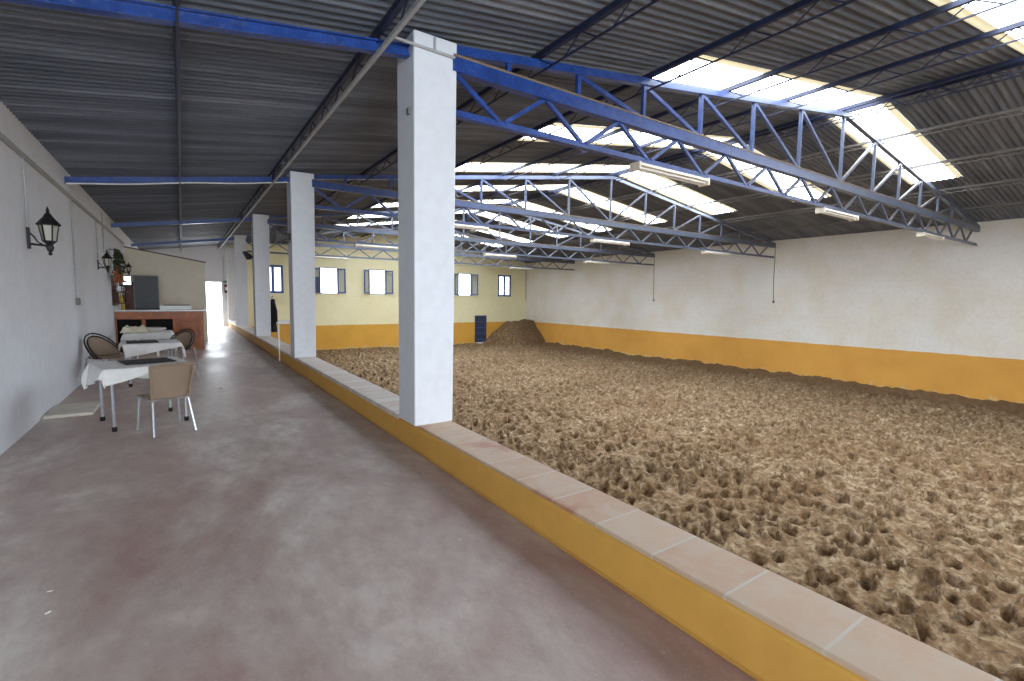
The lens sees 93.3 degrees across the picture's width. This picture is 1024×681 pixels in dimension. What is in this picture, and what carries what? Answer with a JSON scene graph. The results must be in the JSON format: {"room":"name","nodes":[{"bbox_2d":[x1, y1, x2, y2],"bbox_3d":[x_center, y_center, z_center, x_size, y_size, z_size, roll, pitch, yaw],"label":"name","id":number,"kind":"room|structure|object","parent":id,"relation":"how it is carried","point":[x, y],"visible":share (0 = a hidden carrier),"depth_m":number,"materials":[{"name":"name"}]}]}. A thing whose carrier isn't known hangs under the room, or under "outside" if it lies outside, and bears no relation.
{"room":"sports facility","nodes":[
{"label":"sports facility","id":0,"kind":"room"},
{"bbox_2d":[0,101,138,455],"bbox_3d":[-7.226,-0.844,7.581,0.300,4.000,37.740,-3,6,-34],"label":"wall","id":1,"kind":"structure","parent":0,"point":[43,352],"depth_m":6.42,"materials":[{"name":"white paint"}]},
{"bbox_2d":[26,207,60,254],"bbox_3d":[-5.804,-1.363,6.001,0.320,0.600,0.208,-3,6,-34],"label":"wall lantern","id":2,"kind":"object","parent":1,"relation":"attached to","point":[48,227],"visible":1,"depth_m":5.98,"materials":[{"name":"black metal"}]},
{"bbox_2d":[0,132,123,297],"bbox_3d":[-6.730,-1.649,7.090,0.033,2.100,21.500,-3,6,-34],"label":"conduit","id":3,"kind":"object","parent":1,"relation":"attached to","point":[3,138],"visible":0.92,"depth_m":7.57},
{"bbox_2d":[76,298,80,304],"bbox_3d":[-7.633,-0.688,8.508,0.056,0.120,0.120,-3,6,-34],"label":"switch box","id":4,"kind":"object","parent":1,"relation":"attached to","point":[78,301],"visible":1,"depth_m":8.46,"materials":[{"name":"grey plastic"}]},
{"bbox_2d":[97,250,112,272],"bbox_3d":[-9.192,-1.795,10.922,0.272,0.510,0.177,-3,6,-34],"label":"wall lantern","id":5,"kind":"object","parent":1,"relation":"attached to","point":[107,259],"visible":1,"depth_m":10.90,"materials":[{"name":"black metal"}]},
{"bbox_2d":[109,248,126,284],"bbox_3d":[-10.296,-1.922,12.653,0.362,0.960,1.354,-3,6,-34],"label":"garland","id":6,"kind":"object","parent":1,"relation":"hanging from","point":[117,267],"visible":1,"depth_m":12.46,"materials":[{"name":"green plant"}]},
{"bbox_2d":[111,275,129,304],"bbox_3d":[-10.947,-1.404,13.526,0.260,0.800,1.540,-3,6,-34],"label":"rack","id":7,"kind":"object","parent":1,"relation":"attached to","point":[115,295],"visible":0.77,"depth_m":13.17,"materials":[{"name":"red wood"}]},
{"bbox_2d":[116,286,122,291],"bbox_3d":[-10.581,-1.391,13.018,0.129,0.150,0.112,1,5,2],"label":"jug","id":8,"kind":"object","parent":7,"relation":"on","point":[118,289],"visible":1,"depth_m":12.99,"materials":[{"name":"white ceramic"}]},
{"bbox_2d":[119,293,122,302],"bbox_3d":[-10.688,-1.168,13.215,0.074,0.270,0.074,-3,6,-34],"label":"bottle","id":9,"kind":"object","parent":7,"relation":"on","point":[120,296],"visible":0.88,"depth_m":13.19,"materials":[{"name":"yellow glass"}]},
{"bbox_2d":[123,276,131,285],"bbox_3d":[-11.704,-1.811,14.638,0.292,0.300,0.114,-3,6,-34],"label":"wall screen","id":10,"kind":"object","parent":1,"relation":"attached to","point":[126,278],"visible":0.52,"depth_m":14.63,"materials":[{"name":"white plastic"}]},
{"bbox_2d":[123,262,131,273],"bbox_3d":[-12.469,-2.333,15.678,0.230,0.432,0.150,-3,6,-34],"label":"wall lantern","id":11,"kind":"object","parent":1,"relation":"attached to","point":[128,268],"visible":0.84,"depth_m":15.66,"materials":[{"name":"black metal"}]},
{"bbox_2d":[123,246,207,338],"bbox_3d":[-11.947,-1.589,16.797,2.290,3.180,0.200,-3,6,-34],"label":"wall partition","id":12,"kind":"structure","parent":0,"point":[182,281],"depth_m":16.80,"materials":[{"name":"beige paint"}]},
{"bbox_2d":[271,320,290,344],"bbox_3d":[-12.196,0.045,24.416,2.020,2.000,3.970,-3,6,-34],"label":"wall","id":13,"kind":"structure","parent":0,"point":[284,325],"depth_m":22.95,"materials":[{"name":"paint"}]},
{"bbox_2d":[147,234,525,349],"bbox_3d":[-8.334,-2.818,29.345,22.440,7.543,0.250,-3,6,-34],"label":"wall","id":14,"kind":"structure","parent":0,"point":[353,318],"depth_m":28.95,"materials":[{"name":"yellow paint"}]},
{"bbox_2d":[206,281,223,325],"bbox_3d":[-15.332,-1.867,24.620,1.070,2.300,0.210,-3,6,-34],"label":"door","id":15,"kind":"structure","parent":14,"relation":"in","point":[206,281],"depth_m":24.79,"materials":[{"name":"white"}]},
{"bbox_2d":[225,248,235,325],"bbox_3d":[-14.442,-2.733,24.896,0.400,4.000,0.220,-3,6,-34],"label":"column","id":16,"kind":"structure","parent":14,"relation":"attached to","point":[230,271],"depth_m":24.78,"materials":[{"name":"white paint"}]},
{"bbox_2d":[270,265,283,292],"bbox_3d":[-12.907,-3.315,26.078,1.030,1.510,0.110,-3,6,-34],"label":"window","id":17,"kind":"structure","parent":14,"relation":"in","point":[271,266],"depth_m":26.11,"materials":[{"name":"blue paint"}]},
{"bbox_2d":[315,267,345,293],"bbox_3d":[-10.483,-3.414,27.547,1.894,1.510,0.400,-3,6,-34],"label":"window","id":18,"kind":"structure","parent":14,"relation":"in","point":[317,279],"depth_m":27.56,"materials":[{"name":"blue paint"}]},
{"bbox_2d":[364,269,392,294],"bbox_3d":[-8.089,-3.527,29.176,1.795,1.510,0.392,-3,6,-34],"label":"window","id":19,"kind":"structure","parent":14,"relation":"in","point":[385,271],"depth_m":29.42,"materials":[{"name":"blue paint"}]},
{"bbox_2d":[455,273,477,295],"bbox_3d":[-3.136,-3.760,32.536,1.795,1.510,0.392,-3,6,-34],"label":"window","id":20,"kind":"structure","parent":14,"relation":"in","point":[471,275],"depth_m":32.79,"materials":[{"name":"blue paint"}]},
{"bbox_2d":[475,315,485,343],"bbox_3d":[-2.168,-0.729,33.540,0.900,2.000,0.100,-3,6,-34],"label":"door","id":21,"kind":"structure","parent":14,"relation":"in","point":[480,321],"depth_m":33.50,"materials":[{"name":"blue paint"}]},
{"bbox_2d":[498,275,510,296],"bbox_3d":[-0.565,-3.896,34.450,1.100,1.510,0.110,-3,6,-34],"label":"window","id":22,"kind":"structure","parent":14,"relation":"in","point":[503,276],"depth_m":34.42,"materials":[{"name":"blue paint"}]},
{"bbox_2d":[228,320,1002,680],"bbox_3d":[-4.097,1.394,9.930,0.404,2.008,37.140,-3,6,-34],"label":"wall","id":23,"kind":"structure","parent":14,"relation":"attached to","point":[770,626],"depth_m":2.44,"materials":[{"name":"paint"}]},
{"bbox_2d":[233,235,248,325],"bbox_3d":[-11.632,-2.560,20.788,0.475,3.849,0.440,-3,6,-34],"label":"column","id":24,"kind":"structure","parent":23,"relation":"on","point":[240,244],"depth_m":20.60,"materials":[{"name":"white paint"}]},
{"bbox_2d":[131,237,233,245],"bbox_3d":[-13.185,-3.978,19.471,3.485,0.615,0.080,-3,6,-34],"label":"roof beam","id":25,"kind":"structure","parent":24,"relation":"attached to","point":[232,238],"depth_m":19.37,"materials":[{"name":"blue metal"}]},
{"bbox_2d":[217,0,425,250],"bbox_3d":[-6.272,-3.472,11.857,0.050,0.232,30.800,-3,6,-34],"label":"purlin","id":26,"kind":"object","parent":25,"relation":"attached to","point":[398,5],"visible":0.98,"depth_m":5.52,"materials":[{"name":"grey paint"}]},
{"bbox_2d":[246,227,574,270],"bbox_3d":[-3.673,-5.112,25.765,18.582,1.958,0.114,-3,6,-34],"label":"roof truss","id":27,"kind":"object","parent":24,"relation":"on","point":[249,238],"visible":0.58,"depth_m":26.27,"materials":[{"name":"blue metal"}]},
{"bbox_2d":[315,256,348,259],"bbox_3d":[-8.454,-3.860,22.640,1.560,0.105,0.180,-3,6,-34],"label":"fluorescent light","id":28,"kind":"object","parent":27,"relation":"attached to","point":[322,257],"visible":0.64,"depth_m":22.58,"materials":[{"name":"white plastic"}]},
{"bbox_2d":[509,267,531,269],"bbox_3d":[0.531,-4.283,28.735,1.560,0.105,0.180,-3,6,-34],"label":"fluorescent light","id":29,"kind":"object","parent":27,"relation":"attached to","point":[509,267],"visible":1,"depth_m":28.59,"materials":[{"name":"white plastic"}]},
{"bbox_2d":[251,214,270,336],"bbox_3d":[-8.052,-2.062,15.545,0.475,3.849,0.440,-3,6,-34],"label":"column","id":30,"kind":"structure","parent":23,"relation":"on","point":[259,226],"depth_m":15.36,"materials":[{"name":"white paint"}]},
{"bbox_2d":[111,218,251,227],"bbox_3d":[-9.605,-3.480,14.229,3.485,0.615,0.080,-3,6,-34],"label":"roof beam","id":31,"kind":"structure","parent":30,"relation":"attached to","point":[155,223],"depth_m":14.11,"materials":[{"name":"blue metal"}]},
{"bbox_2d":[172,0,181,249],"bbox_3d":[-7.557,-3.189,11.007,0.050,0.223,30.800,-3,6,-34],"label":"purlin","id":32,"kind":"object","parent":31,"relation":"attached to","point":[176,29],"visible":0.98,"depth_m":5.01,"materials":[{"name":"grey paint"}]},
{"bbox_2d":[242,251,252,259],"bbox_3d":[-8.290,-2.667,15.202,0.240,0.250,0.270,5,6,38],"label":"floodlight","id":33,"kind":"object","parent":30,"relation":"attached to","point":[248,256],"visible":1,"depth_m":15.15,"materials":[{"name":"black metal"}]},
{"bbox_2d":[270,296,277,331],"bbox_3d":[-7.787,-0.870,15.759,0.221,1.184,0.389,-3,6,-34],"label":"coat","id":34,"kind":"object","parent":30,"relation":"hanging from","point":[274,314],"visible":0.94,"depth_m":15.66,"materials":[{"name":"black fabric"}]},
{"bbox_2d":[267,208,654,265],"bbox_3d":[-0.093,-4.615,20.522,18.582,1.958,0.114,-3,6,-34],"label":"roof truss","id":35,"kind":"object","parent":30,"relation":"on","point":[273,220],"visible":0.82,"depth_m":19.90,"materials":[{"name":"blue metal"}]},
{"bbox_2d":[354,244,397,249],"bbox_3d":[-4.874,-3.362,17.397,1.560,0.105,0.180,-3,6,-34],"label":"fluorescent light","id":36,"kind":"object","parent":35,"relation":"attached to","point":[355,245],"visible":0.92,"depth_m":17.30,"materials":[{"name":"white plastic"}]},
{"bbox_2d":[278,0,658,232],"bbox_3d":[-4.764,-3.814,12.855,0.050,0.223,30.800,-3,6,-34],"label":"purlin","id":37,"kind":"object","parent":35,"relation":"attached to","point":[615,5],"visible":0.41,"depth_m":5.15,"materials":[{"name":"blue paint"}]},
{"bbox_2d":[483,253,516,257],"bbox_3d":[-0.499,-3.568,20.365,1.560,0.105,0.180,-3,6,-34],"label":"fluorescent light","id":38,"kind":"object","parent":35,"relation":"attached to","point":[484,254],"visible":1,"depth_m":20.29,"materials":[{"name":"white plastic"}]},
{"bbox_2d":[583,261,608,264],"bbox_3d":[4.111,-3.785,23.492,1.560,0.105,0.180,-3,6,-34],"label":"fluorescent light","id":39,"kind":"object","parent":35,"relation":"attached to","point":[596,262],"visible":1,"depth_m":23.45,"materials":[{"name":"white plastic"}]},
{"bbox_2d":[332,0,1018,239],"bbox_3d":[-1.715,-4.496,14.873,0.050,0.223,30.800,-3,6,-34],"label":"purlin","id":40,"kind":"object","parent":35,"relation":"attached to","point":[957,3],"visible":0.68,"depth_m":6.52,"materials":[{"name":"blue paint"}]},
{"bbox_2d":[360,20,1023,239],"bbox_3d":[-0.265,-4.821,15.832,0.050,0.223,30.800,-3,6,-34],"label":"purlin","id":41,"kind":"object","parent":35,"relation":"on","point":[1017,25],"visible":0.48,"depth_m":7.67,"materials":[{"name":"blue paint"}]},
{"bbox_2d":[396,56,1023,237],"bbox_3d":[1.517,-5.219,17.011,0.050,0.223,30.800,-3,6,-34],"label":"purlin","id":42,"kind":"object","parent":35,"relation":"on","point":[1018,59],"visible":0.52,"depth_m":9.39,"materials":[{"name":"blue paint"}]},
{"bbox_2d":[454,146,1023,247],"bbox_3d":[4.778,-4.915,19.266,0.050,0.131,30.800,-3,6,-34],"label":"purlin","id":43,"kind":"object","parent":35,"relation":"attached to","point":[1017,148],"visible":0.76,"depth_m":12.92,"materials":[{"name":"metal"}]},
{"bbox_2d":[455,61,1023,220],"bbox_3d":[1.740,-5.250,17.160,0.050,0.223,30.800,-3,6,-34],"label":"purlin","id":44,"kind":"object","parent":35,"relation":"on","point":[1021,63],"visible":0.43,"depth_m":9.55,"materials":[{"name":"blue paint"}]},
{"bbox_2d":[455,106,1023,235],"bbox_3d":[3.127,-5.115,18.120,0.050,0.131,30.800,-3,6,-34],"label":"purlin","id":45,"kind":"object","parent":35,"relation":"attached to","point":[1009,111],"visible":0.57,"depth_m":11.13,"materials":[{"name":"metal"}]},
{"bbox_2d":[504,201,1023,260],"bbox_3d":[8.120,-4.510,21.587,0.050,0.131,30.800,-3,6,-34],"label":"purlin","id":46,"kind":"object","parent":35,"relation":"attached to","point":[1014,203],"visible":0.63,"depth_m":17.12,"materials":[{"name":"metal"}]},
{"bbox_2d":[286,171,315,357],"bbox_3d":[-4.472,-1.565,10.302,0.475,3.849,0.440,-3,6,-34],"label":"column","id":47,"kind":"structure","parent":23,"relation":"on","point":[300,191],"depth_m":10.12,"materials":[{"name":"white paint"}]},
{"bbox_2d":[64,176,288,184],"bbox_3d":[-6.017,-2.975,8.975,3.485,0.628,0.107,-3,6,-34],"label":"roof beam","id":48,"kind":"structure","parent":47,"relation":"attached to","point":[68,179],"depth_m":8.79,"materials":[{"name":"blue metal"}]},
{"bbox_2d":[270,227,289,243],"bbox_3d":[-4.747,-2.144,9.949,0.340,0.335,0.331,6,7,45],"label":"speaker","id":49,"kind":"object","parent":47,"relation":"attached to","point":[275,235],"visible":1,"depth_m":9.93},
{"bbox_2d":[312,175,775,257],"bbox_3d":[3.487,-4.117,15.279,18.582,1.958,0.114,-3,6,-34],"label":"roof truss","id":50,"kind":"object","parent":47,"relation":"on","point":[318,182],"visible":0.9,"depth_m":13.63,"materials":[{"name":"blue metal"}]},
{"bbox_2d":[455,224,488,231],"bbox_3d":[-1.294,-2.865,12.155,1.560,0.105,0.180,-3,6,-34],"label":"fluorescent light","id":51,"kind":"object","parent":50,"relation":"attached to","point":[462,226],"visible":0.53,"depth_m":12.29,"materials":[{"name":"white plastic"}]},
{"bbox_2d":[316,0,856,235],"bbox_3d":[-3.223,-4.159,13.875,0.050,0.223,30.800,-3,6,-34],"label":"purlin","id":52,"kind":"object","parent":50,"relation":"attached to","point":[797,6],"visible":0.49,"depth_m":5.92,"materials":[{"name":"blue paint"}]},
{"bbox_2d":[590,238,629,245],"bbox_3d":[3.081,-3.071,15.122,1.560,0.105,0.180,-3,6,-34],"label":"fluorescent light","id":53,"kind":"object","parent":50,"relation":"attached to","point":[594,239],"visible":1,"depth_m":15.04,"materials":[{"name":"white plastic"}]},
{"bbox_2d":[701,251,729,255],"bbox_3d":[7.691,-3.288,18.249,1.560,0.105,0.180,-3,6,-34],"label":"fluorescent light","id":54,"kind":"object","parent":50,"relation":"attached to","point":[702,252],"visible":1,"depth_m":18.15,"materials":[{"name":"white plastic"}]},
{"bbox_2d":[388,30,456,425],"bbox_3d":[-0.980,-1.061,4.970,0.721,3.849,0.489,-3,6,-34],"label":"column","id":55,"kind":"structure","parent":23,"relation":"on","point":[426,80],"depth_m":4.88,"materials":[{"name":"white paint"}]},
{"bbox_2d":[0,0,409,58],"bbox_3d":[-2.445,-2.486,3.743,3.485,0.615,0.080,-3,6,-34],"label":"roof beam","id":56,"kind":"structure","parent":55,"relation":"attached to","point":[136,10],"depth_m":3.82,"materials":[{"name":"blue metal"}]},
{"bbox_2d":[453,45,979,245],"bbox_3d":[7.067,-3.620,10.037,18.582,1.958,0.114,-3,6,-34],"label":"roof truss","id":57,"kind":"object","parent":55,"relation":"on","point":[469,63],"visible":0.97,"depth_m":6.99,"materials":[{"name":"blue metal"}]},
{"bbox_2d":[630,161,709,186],"bbox_3d":[2.286,-2.368,6.912,1.560,0.105,0.180,-3,6,-34],"label":"fluorescent light","id":58,"kind":"object","parent":57,"relation":"attached to","point":[639,166],"visible":1,"depth_m":6.82,"materials":[{"name":"white plastic"}]},
{"bbox_2d":[815,207,858,220],"bbox_3d":[6.661,-2.574,9.879,1.560,0.105,0.180,-3,6,-34],"label":"fluorescent light","id":59,"kind":"object","parent":57,"relation":"attached to","point":[823,210],"visible":1,"depth_m":9.77,"materials":[{"name":"white plastic"}]},
{"bbox_2d":[916,232,944,240],"bbox_3d":[11.271,-2.791,13.007,1.560,0.105,0.180,-3,6,-34],"label":"fluorescent light","id":60,"kind":"object","parent":57,"relation":"attached to","point":[920,234],"visible":1,"depth_m":12.87,"materials":[{"name":"white plastic"}]},
{"bbox_2d":[0,326,756,680],"bbox_3d":[-5.889,0.919,8.843,3.790,0.300,37.440,-3,6,-34],"label":"floor","id":61,"kind":"structure","parent":0,"point":[288,535],"depth_m":2.92,"materials":[{"name":"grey concrete"}]},
{"bbox_2d":[43,401,99,419],"bbox_3d":[-5.964,0.942,6.584,0.490,0.045,0.800,-3,6,-34],"label":"concrete slab","id":62,"kind":"object","parent":61,"relation":"on","point":[84,408],"visible":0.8,"depth_m":6.45,"materials":[{"name":"beige concrete"}]},
{"bbox_2d":[83,333,125,368],"bbox_3d":[-7.421,0.308,8.820,0.539,0.889,0.630,1,5,9],"label":"chair","id":63,"kind":"object","parent":61,"relation":"on","point":[98,347],"visible":0.91,"depth_m":8.86,"materials":[{"name":"black metal"}]},
{"bbox_2d":[125,282,133,308],"bbox_3d":[-12.425,-0.945,16.128,0.660,2.000,0.465,-3,6,-34],"label":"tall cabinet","id":64,"kind":"object","parent":61,"relation":"on","point":[129,296],"visible":0.02,"depth_m":15.79,"materials":[{"name":"red wood"}]},
{"bbox_2d":[99,380,188,431],"bbox_3d":[-4.659,0.652,6.111,0.840,0.735,0.840,5,7,41],"label":"square table","id":65,"kind":"object","parent":61,"relation":"on","point":[186,417],"visible":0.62,"depth_m":6.07,"materials":[{"name":"grey metal"}]},
{"bbox_2d":[81,357,198,388],"bbox_3d":[-4.663,0.444,6.111,1.073,0.341,1.085,5,7,41],"label":"tablecloth","id":66,"kind":"object","parent":65,"relation":"on","point":[108,372],"visible":0.64,"depth_m":5.71,"materials":[{"name":"white fabric"}]},
{"bbox_2d":[118,357,175,364],"bbox_3d":[-4.658,0.261,6.172,0.500,0.008,0.520,5,7,41],"label":"mat","id":67,"kind":"object","parent":66,"relation":"on","point":[164,359],"visible":1,"depth_m":6.14,"materials":[{"name":"fabric"}]},
{"bbox_2d":[128,340,169,359],"bbox_3d":[-8.375,0.168,11.180,0.800,0.735,0.800,-3,6,-34],"label":"square table","id":68,"kind":"object","parent":61,"relation":"on","point":[168,353],"visible":0.16,"depth_m":11.10,"materials":[{"name":"grey wood"}]},
{"bbox_2d":[121,330,173,340],"bbox_3d":[-8.371,-0.096,11.148,1.000,0.223,1.012,-3,6,-34],"label":"tablecloth","id":69,"kind":"object","parent":68,"relation":"on","point":[152,334],"visible":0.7,"depth_m":10.79,"materials":[{"name":"white fabric"}]},
{"bbox_2d":[120,324,148,332],"bbox_3d":[-8.427,-0.269,10.800,0.505,0.165,0.406,-3,6,-34],"label":"folded cloth","id":70,"kind":"object","parent":69,"relation":"on","point":[126,329],"visible":1,"depth_m":10.69,"materials":[{"name":"beige fabric"}]},
{"bbox_2d":[136,327,166,357],"bbox_3d":[-9.373,0.044,12.430,0.830,0.743,0.830,-3,6,-34],"label":"round table","id":71,"kind":"object","parent":61,"relation":"on","point":[147,328],"visible":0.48,"depth_m":12.38,"materials":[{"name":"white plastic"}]},
{"bbox_2d":[127,348,176,386],"bbox_3d":[-6.556,0.396,8.800,0.780,0.735,0.780,-3,6,-40],"label":"square table","id":72,"kind":"object","parent":61,"relation":"on","point":[175,352],"visible":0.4,"depth_m":8.73,"materials":[{"name":"grey metal"}]},
{"bbox_2d":[118,339,185,357],"bbox_3d":[-6.548,0.158,8.804,0.965,0.282,0.968,-4,7,-42],"label":"tablecloth","id":73,"kind":"object","parent":72,"relation":"on","point":[134,349],"visible":0.8,"depth_m":8.43,"materials":[{"name":"white fabric"}]},
{"bbox_2d":[126,340,157,343],"bbox_3d":[-6.622,0.022,8.659,0.450,0.008,0.500,-3,6,-40],"label":"mat","id":74,"kind":"object","parent":73,"relation":"on","point":[142,341],"visible":1,"depth_m":8.64,"materials":[{"name":"fabric"}]},
{"bbox_2d":[114,309,205,351],"bbox_3d":[-10.107,-0.314,14.003,2.100,1.165,0.730,-3,6,-34],"label":"bar counter","id":75,"kind":"object","parent":61,"relation":"on","point":[174,320],"depth_m":13.94,"materials":[{"name":"brown wood"}]},
{"bbox_2d":[117,319,172,347],"bbox_3d":[-10.446,-0.328,13.806,1.320,0.980,0.510,-3,6,-34],"label":"niche shelf","id":76,"kind":"object","parent":75,"relation":"attached to","point":[168,323],"depth_m":13.87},
{"bbox_2d":[133,275,159,308],"bbox_3d":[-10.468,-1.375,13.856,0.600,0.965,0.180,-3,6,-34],"label":"refrigerator","id":77,"kind":"object","parent":75,"relation":"on","point":[145,288],"visible":0.93,"depth_m":13.83,"materials":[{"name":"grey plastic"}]},
{"bbox_2d":[114,309,205,311],"bbox_3d":[-10.100,-0.872,13.954,2.100,0.045,0.730,-3,6,-34],"label":"countertop","id":78,"kind":"structure","parent":75,"relation":"on","point":[117,310],"depth_m":13.63,"materials":[{"name":"stone"}]},
{"bbox_2d":[160,305,191,309],"bbox_3d":[-9.806,-0.972,14.103,0.760,0.135,0.340,-3,6,-34],"label":"box","id":79,"kind":"object","parent":75,"relation":"on","point":[162,307],"visible":1,"depth_m":13.97,"materials":[{"name":"white plastic"}]},
{"bbox_2d":[136,362,196,437],"bbox_3d":[-4.085,0.650,5.707,0.588,0.827,0.462,4,6,37],"label":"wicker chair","id":80,"kind":"object","parent":61,"relation":"on","point":[169,381],"visible":1,"depth_m":5.57,"materials":[{"name":"metal"}]},
{"bbox_2d":[164,328,198,366],"bbox_3d":[-7.219,0.180,10.527,0.606,0.855,0.518,1,5,2],"label":"chair","id":81,"kind":"object","parent":61,"relation":"on","point":[186,338],"visible":0.67,"depth_m":10.67,"materials":[{"name":"black metal"}]},
{"bbox_2d":[278,324,279,360],"bbox_3d":[-5.640,0.047,11.700,0.033,0.910,0.028,-3,6,-34],"label":"marker post","id":82,"kind":"object","parent":61,"relation":"on","point":[278,324],"visible":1,"depth_m":11.70,"materials":[{"name":"white metal"}]},
{"bbox_2d":[0,0,1023,262],"bbox_3d":[2.210,-4.186,13.707,23.040,1.995,37.740,-3,6,-34],"label":"ceiling","id":83,"kind":"structure","parent":0,"point":[97,92],"depth_m":6.79,"materials":[{"name":"grey metal"}]},
{"bbox_2d":[334,221,397,225],"bbox_3d":[-5.720,-5.596,22.928,5.700,0.872,1.100,-3,6,-34],"label":"skylight","id":84,"kind":"object","parent":83,"relation":"attached to","point":[394,222],"visible":0.28,"depth_m":22.30,"materials":[{"name":"white plastic"}]},
{"bbox_2d":[347,210,477,218],"bbox_3d":[-4.033,-5.361,20.459,5.700,0.872,1.100,-3,6,-34],"label":"skylight","id":85,"kind":"object","parent":83,"relation":"attached to","point":[458,212],"visible":0.12,"depth_m":19.68,"materials":[{"name":"white plastic"}]},
{"bbox_2d":[371,199,516,207],"bbox_3d":[-2.347,-5.127,17.989,5.700,0.872,1.100,-3,6,-34],"label":"skylight","id":86,"kind":"object","parent":83,"relation":"attached to","point":[497,200],"visible":0.19,"depth_m":18.57,"materials":[{"name":"white plastic"}]},
{"bbox_2d":[455,234,502,246],"bbox_3d":[-2.878,-6.096,28.465,5.250,0.766,1.100,-3,6,-34],"label":"skylight","id":87,"kind":"object","parent":83,"relation":"attached to","point":[497,245],"visible":0.27,"depth_m":29.61,"materials":[{"name":"white plastic"}]},
{"bbox_2d":[455,220,534,241],"bbox_3d":[-1.192,-5.861,25.995,5.250,0.766,1.100,-3,6,-34],"label":"skylight","id":88,"kind":"object","parent":83,"relation":"attached to","point":[494,232],"visible":0.33,"depth_m":26.61,"materials":[{"name":"white plastic"}]},
{"bbox_2d":[455,184,567,191],"bbox_3d":[-0.660,-4.893,15.519,5.700,0.872,1.100,-3,6,-34],"label":"skylight","id":89,"kind":"object","parent":83,"relation":"attached to","point":[499,187],"visible":0.48,"depth_m":15.88,"materials":[{"name":"white plastic"}]},
{"bbox_2d":[476,212,566,237],"bbox_3d":[0.495,-5.627,23.525,5.250,0.766,1.100,-3,6,-34],"label":"skylight","id":90,"kind":"object","parent":83,"relation":"attached to","point":[503,219],"visible":0.46,"depth_m":23.22,"materials":[{"name":"white plastic"}]},
{"bbox_2d":[455,162,629,172],"bbox_3d":[1.026,-4.658,13.049,5.700,0.872,1.100,-3,6,-34],"label":"skylight","id":91,"kind":"object","parent":83,"relation":"attached to","point":[487,166],"visible":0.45,"depth_m":12.77,"materials":[{"name":"white plastic"}]},
{"bbox_2d":[513,201,613,231],"bbox_3d":[2.181,-5.393,21.055,5.250,0.766,1.100,-3,6,-34],"label":"skylight","id":92,"kind":"object","parent":83,"relation":"attached to","point":[532,206],"visible":0.39,"depth_m":20.44,"materials":[{"name":"white plastic"}]},
{"bbox_2d":[557,187,666,223],"bbox_3d":[3.868,-5.158,18.585,5.250,0.766,1.100,-3,6,-34],"label":"skylight","id":93,"kind":"object","parent":83,"relation":"attached to","point":[617,207],"visible":0.68,"depth_m":18.53,"materials":[{"name":"white plastic"}]},
{"bbox_2d":[517,123,733,148],"bbox_3d":[2.713,-4.424,10.579,5.700,0.872,1.100,-3,6,-34],"label":"skylight","id":94,"kind":"object","parent":83,"relation":"attached to","point":[585,132],"visible":0.3,"depth_m":10.08,"materials":[{"name":"white plastic"}]},
{"bbox_2d":[615,171,735,214],"bbox_3d":[5.554,-4.924,16.115,5.250,0.766,1.100,-3,6,-34],"label":"skylight","id":95,"kind":"object","parent":83,"relation":"attached to","point":[685,195],"visible":0.8,"depth_m":16.11,"materials":[{"name":"white plastic"}]},
{"bbox_2d":[480,178,1023,253],"bbox_3d":[6.470,-4.710,20.441,0.050,0.131,30.800,-3,6,-34],"label":"purlin","id":96,"kind":"object","parent":83,"relation":"attached to","point":[1017,179],"visible":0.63,"depth_m":15.75,"materials":[{"name":"metal"}]},
{"bbox_2d":[653,55,879,108],"bbox_3d":[4.399,-4.189,8.109,5.700,0.872,1.100,-3,6,-34],"label":"skylight","id":97,"kind":"object","parent":83,"relation":"attached to","point":[721,74],"visible":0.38,"depth_m":7.52,"materials":[{"name":"white plastic"}]},
{"bbox_2d":[702,138,830,201],"bbox_3d":[7.241,-4.690,13.646,5.250,0.766,1.100,-3,6,-34],"label":"skylight","id":98,"kind":"object","parent":83,"relation":"attached to","point":[764,179],"visible":0.33,"depth_m":13.98,"materials":[{"name":"white plastic"}]},
{"bbox_2d":[829,95,961,184],"bbox_3d":[8.928,-4.455,11.176,5.250,0.766,1.100,-3,6,-34],"label":"skylight","id":99,"kind":"object","parent":83,"relation":"attached to","point":[916,150],"visible":0.69,"depth_m":10.97,"materials":[{"name":"white plastic"}]},
{"bbox_2d":[928,0,1023,53],"bbox_3d":[6.086,-3.955,5.639,5.700,0.872,1.100,-3,6,-34],"label":"skylight","id":100,"kind":"object","parent":83,"relation":"attached to","point":[1011,13],"visible":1,"depth_m":5.95,"materials":[{"name":"white plastic"}]},
{"bbox_2d":[271,319,1023,680],"bbox_3d":[3.736,1.199,15.273,18.620,2.706,37.160,-3,6,-34],"label":"sand","id":101,"kind":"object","parent":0,"point":[903,509],"visible":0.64,"depth_m":9.49,"materials":[{"name":"brown sand"}]},
{"bbox_2d":[525,218,1023,402],"bbox_3d":[11.571,-1.122,20.390,0.300,6.180,37.740,-3,6,-34],"label":"wall","id":102,"kind":"structure","parent":0,"point":[898,308],"depth_m":18.94,"materials":[{"name":"white paint"}]},
{"bbox_2d":[653,254,654,300],"bbox_3d":[7.591,-3.349,25.790,0.050,2.510,0.103,-3,6,-34],"label":"cable","id":103,"kind":"object","parent":102,"relation":"attached to","point":[654,254],"visible":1,"depth_m":25.85,"materials":[{"name":"grey plastic"}]},
{"bbox_2d":[772,248,775,302],"bbox_3d":[11.171,-2.852,20.547,0.050,2.510,0.103,-3,6,-34],"label":"cable","id":104,"kind":"object","parent":102,"relation":"attached to","point":[773,301],"visible":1,"depth_m":20.61,"materials":[{"name":"grey plastic"}]},
{"label":"outside","id":105,"kind":"structure","parent":0,"visible":0},
{"bbox_2d":[207,311,222,325],"bbox_3d":[-18.595,-1.912,40.649,75.000,0.340,29.740,-3,6,-34],"label":"ground","id":106,"kind":"structure","parent":105,"point":[214,318],"depth_m":34.29,"materials":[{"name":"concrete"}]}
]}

